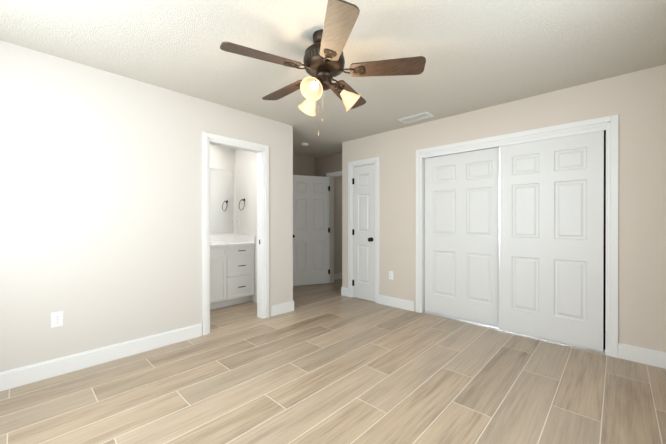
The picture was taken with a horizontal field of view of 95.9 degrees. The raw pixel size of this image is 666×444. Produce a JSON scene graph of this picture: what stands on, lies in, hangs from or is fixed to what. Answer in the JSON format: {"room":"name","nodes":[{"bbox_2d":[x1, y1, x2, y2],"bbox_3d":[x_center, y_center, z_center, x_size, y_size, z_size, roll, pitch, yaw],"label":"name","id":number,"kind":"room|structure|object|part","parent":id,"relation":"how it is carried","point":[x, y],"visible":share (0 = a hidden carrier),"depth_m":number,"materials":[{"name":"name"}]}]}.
{"room":"bedroom","nodes":[
{"label":"bedroom","id":0,"kind":"room"},
{"bbox_2d":[0,40,292,371],"bbox_3d":[-1.734,-0.046,2.786,0.120,2.440,3.370,0,0,43],"label":"wall","id":1,"kind":"structure","parent":0,"point":[100,208],"depth_m":2.50,"materials":[{"name":"grey paint"}]},
{"bbox_2d":[51,311,62,327],"bbox_3d":[-2.110,0.745,2.297,0.009,0.114,0.070,0,0,43],"label":"outlet","id":2,"kind":"object","parent":1,"relation":"attached to","point":[56,319],"visible":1,"depth_m":2.29,"materials":[{"name":"white plastic"}]},
{"bbox_2d":[0,323,201,391],"bbox_3d":[-2.056,1.110,2.352,0.014,0.130,2.052,0,0,43],"label":"baseboard","id":3,"kind":"structure","parent":1,"relation":"attached to","point":[18,377],"depth_m":2.44,"materials":[{"name":"white wood"}]},
{"bbox_2d":[202,132,268,335],"bbox_3d":[-1.112,0.120,3.432,0.136,2.104,0.807,0,0,43],"label":"door frame","id":4,"kind":"structure","parent":1,"relation":"attached to","point":[205,218],"depth_m":3.57,"materials":[{"name":"white wood"}]},
{"bbox_2d":[271,301,293,315],"bbox_3d":[-0.638,1.106,3.848,0.014,0.130,0.353,0,0,43],"label":"baseboard","id":5,"kind":"structure","parent":1,"relation":"attached to","point":[279,309],"depth_m":3.83,"materials":[{"name":"white wood"}]},
{"bbox_2d":[235,149,256,301],"bbox_3d":[-1.126,-0.050,4.363,1.165,2.440,0.004,0,0,43],"label":"wall","id":6,"kind":"structure","parent":0,"point":[246,175],"depth_m":4.51,"materials":[{"name":"beige paint"}]},
{"bbox_2d":[234,234,253,241],"bbox_3d":[-1.341,0.246,4.546,0.554,0.104,0.020,0,0,43],"label":"backsplash","id":7,"kind":"structure","parent":6,"relation":"attached to","point":[237,237],"depth_m":4.55,"materials":[{"name":"white stone"}]},
{"bbox_2d":[210,144,314,234],"bbox_3d":[-1.698,-0.051,4.604,0.004,2.440,3.879,0,0,43],"label":"wall","id":8,"kind":"structure","parent":0,"point":[222,158],"depth_m":4.73,"materials":[{"name":"white paint"}]},
{"bbox_2d":[210,168,232,232],"bbox_3d":[-1.999,-0.315,4.280,0.005,0.970,1.235,0,0,43],"label":"vanity mirror","id":9,"kind":"object","parent":8,"relation":"attached to","point":[221,201],"visible":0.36,"depth_m":4.59,"materials":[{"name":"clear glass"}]},
{"bbox_2d":[210,234,233,241],"bbox_3d":[-2.018,0.247,4.248,0.020,0.104,1.385,0,0,43],"label":"backsplash","id":10,"kind":"structure","parent":8,"relation":"attached to","point":[230,237],"depth_m":4.58,"materials":[{"name":"white stone"}]},
{"bbox_2d":[293,175,329,285],"bbox_3d":[-0.444,0.154,5.562,0.422,2.010,0.711,0,0,43],"label":"entry door","id":11,"kind":"structure","parent":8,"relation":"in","point":[311,230],"depth_m":5.55,"materials":[{"name":"white wood"}]},
{"bbox_2d":[315,153,341,176],"bbox_3d":[0.116,-0.053,5.642,1.210,2.440,0.120,0,0,43],"label":"wall","id":12,"kind":"structure","parent":0,"point":[322,166],"depth_m":5.75,"materials":[{"name":"beige paint"}]},
{"bbox_2d":[326,171,341,282],"bbox_3d":[0.237,0.115,5.516,0.888,2.104,0.136,0,0,43],"label":"door frame","id":13,"kind":"structure","parent":12,"relation":"attached to","point":[332,229],"depth_m":5.76,"materials":[{"name":"white wood"}]},
{"bbox_2d":[0,279,665,443],"bbox_3d":[0.311,1.203,3.242,5.400,0.060,7.100,0,0,43],"label":"floor","id":14,"kind":"structure","parent":0,"point":[328,363],"depth_m":2.11,"materials":[{"name":"beige tile"}]},
{"bbox_2d":[210,246,229,309],"bbox_3d":[-1.965,0.752,3.914,0.558,0.840,0.948,0,0,43],"label":"base cabinet","id":15,"kind":"object","parent":14,"relation":"on","point":[219,255],"depth_m":4.01,"materials":[{"name":"white paint"}]},
{"bbox_2d":[230,246,253,305],"bbox_3d":[-1.511,0.750,4.394,0.558,0.840,0.477,0,0,43],"label":"base cabinet","id":16,"kind":"object","parent":14,"relation":"on","point":[231,269],"depth_m":4.23,"materials":[{"name":"white paint"}]},
{"bbox_2d":[210,242,253,245],"bbox_3d":[-1.817,0.315,4.058,0.574,0.032,1.385,0,0,43],"label":"countertop","id":17,"kind":"structure","parent":16,"relation":"on","point":[211,243],"depth_m":4.18,"materials":[{"name":"white stone"}]},
{"bbox_2d":[423,311,604,353],"bbox_3d":[1.820,1.167,3.303,1.745,0.011,0.085,0,0,43],"label":"trim","id":18,"kind":"structure","parent":14,"relation":"on","point":[475,323],"depth_m":3.30,"materials":[{"name":"white wood"}]},
{"bbox_2d":[0,0,665,157],"bbox_3d":[0.311,-1.297,3.235,5.400,0.060,7.100,0,0,43],"label":"ceiling","id":19,"kind":"structure","parent":0,"point":[479,54],"depth_m":2.16,"materials":[{"name":"white paint"}]},
{"bbox_2d":[220,0,425,135],"bbox_3d":[-0.095,-0.925,2.078,1.235,0.677,1.293,0,0,43],"label":"ceiling fan","id":20,"kind":"object","parent":19,"relation":"attached to","point":[324,62],"visible":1,"depth_m":1.93,"materials":[{"name":"brown wood"}]},
{"bbox_3d":[-0.172,-0.840,2.187,0.150,0.148,0.147,0,0,43],"label":"lamp shade","id":21,"kind":"part","parent":20,"relation":"part of","materials":[{"name":"white glass"}]},
{"bbox_3d":[-0.119,-0.840,1.868,0.142,0.148,0.148,0,0,43],"label":"lamp shade","id":22,"kind":"part","parent":20,"relation":"part of","materials":[{"name":"white glass"}]},
{"bbox_3d":[0.131,-0.840,2.070,0.137,0.148,0.145,0,0,43],"label":"lamp shade","id":23,"kind":"part","parent":20,"relation":"part of","materials":[{"name":"white glass"}]},
{"bbox_2d":[398,112,432,122],"bbox_3d":[1.007,-1.263,3.650,0.380,0.010,0.180,0,0,43],"label":"ceiling vent","id":24,"kind":"object","parent":19,"relation":"in","point":[413,118],"visible":1,"depth_m":3.63,"materials":[{"name":"white plastic"}]},
{"bbox_2d":[334,177,341,273],"bbox_3d":[0.435,-0.056,6.510,0.120,2.440,1.580,0,0,43],"label":"wall","id":25,"kind":"structure","parent":0,"point":[337,224],"depth_m":6.07,"materials":[{"name":"grey paint"}]},
{"bbox_2d":[334,273,341,280],"bbox_3d":[0.484,1.099,6.467,0.014,0.130,1.580,0,0,43],"label":"baseboard","id":26,"kind":"structure","parent":25,"relation":"attached to","point":[337,276],"depth_m":6.05,"materials":[{"name":"white wood"}]},
{"bbox_2d":[342,64,665,351],"bbox_3d":[1.493,-0.048,3.606,3.590,2.440,0.120,0,0,43],"label":"wall","id":27,"kind":"structure","parent":0,"point":[637,101],"depth_m":2.65,"materials":[{"name":"beige paint"}]},
{"bbox_2d":[341,287,347,296],"bbox_3d":[0.185,1.104,4.756,0.141,0.130,0.014,0,0,43],"label":"baseboard","id":28,"kind":"structure","parent":27,"relation":"attached to","point":[344,291],"depth_m":4.75,"materials":[{"name":"white wood"}]},
{"bbox_2d":[348,157,379,303],"bbox_3d":[0.499,0.149,4.549,0.459,2.041,0.120,0,0,43],"label":"door frame","id":29,"kind":"structure","parent":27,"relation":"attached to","point":[352,219],"depth_m":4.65,"materials":[{"name":"white wood"}]},
{"bbox_2d":[352,164,374,301],"bbox_3d":[0.446,0.157,4.498,0.423,2.010,0.104,0,0,43],"label":"closet door","id":30,"kind":"structure","parent":29,"relation":"attached to","point":[363,231],"depth_m":4.50,"materials":[{"name":"white wood"}]},
{"bbox_2d":[389,271,392,279],"bbox_3d":[0.807,0.741,4.170,0.070,0.114,0.009,0,0,43],"label":"outlet","id":31,"kind":"object","parent":27,"relation":"attached to","point":[390,274],"visible":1,"depth_m":4.16,"materials":[{"name":"white plastic"}]},
{"bbox_2d":[379,295,413,311],"bbox_3d":[0.861,1.106,4.115,0.549,0.130,0.014,0,0,43],"label":"baseboard","id":32,"kind":"structure","parent":27,"relation":"attached to","point":[397,303],"depth_m":4.10,"materials":[{"name":"white wood"}]},
{"bbox_2d":[423,126,605,157],"bbox_3d":[1.790,-0.835,3.265,1.745,0.031,0.012,0,0,43],"label":"trim","id":33,"kind":"structure","parent":27,"relation":"attached to","point":[529,140],"depth_m":3.10,"materials":[{"name":"white wood"}]},
{"bbox_2d":[416,114,618,357],"bbox_3d":[1.818,0.152,3.298,1.783,2.041,0.120,0,0,43],"label":"door frame","id":34,"kind":"structure","parent":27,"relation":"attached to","point":[422,234],"depth_m":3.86,"materials":[{"name":"white wood"}]},
{"bbox_2d":[425,147,498,326],"bbox_3d":[1.539,0.168,3.594,0.924,1.985,0.036,0,0,43],"label":"sliding door","id":35,"kind":"structure","parent":34,"relation":"attached to","point":[461,235],"depth_m":3.56,"materials":[{"name":"white paint"}]},
{"bbox_2d":[499,130,603,351],"bbox_3d":[2.123,0.169,2.985,0.844,1.985,0.036,0,0,43],"label":"sliding door","id":36,"kind":"structure","parent":34,"relation":"attached to","point":[551,238],"depth_m":2.93,"materials":[{"name":"white paint"}]},
{"bbox_2d":[618,343,665,368],"bbox_3d":[2.606,1.110,2.462,0.396,0.130,0.014,0,0,43],"label":"baseboard","id":37,"kind":"structure","parent":27,"relation":"attached to","point":[655,358],"depth_m":2.49,"materials":[{"name":"white wood"}]},
{"bbox_2d":[441,130,605,331],"bbox_3d":[2.297,-0.049,3.801,2.010,2.440,0.050,0,0,43],"label":"wall","id":38,"kind":"structure","parent":0,"point":[604,301],"depth_m":3.20,"materials":[{"name":"grey"}]}
]}

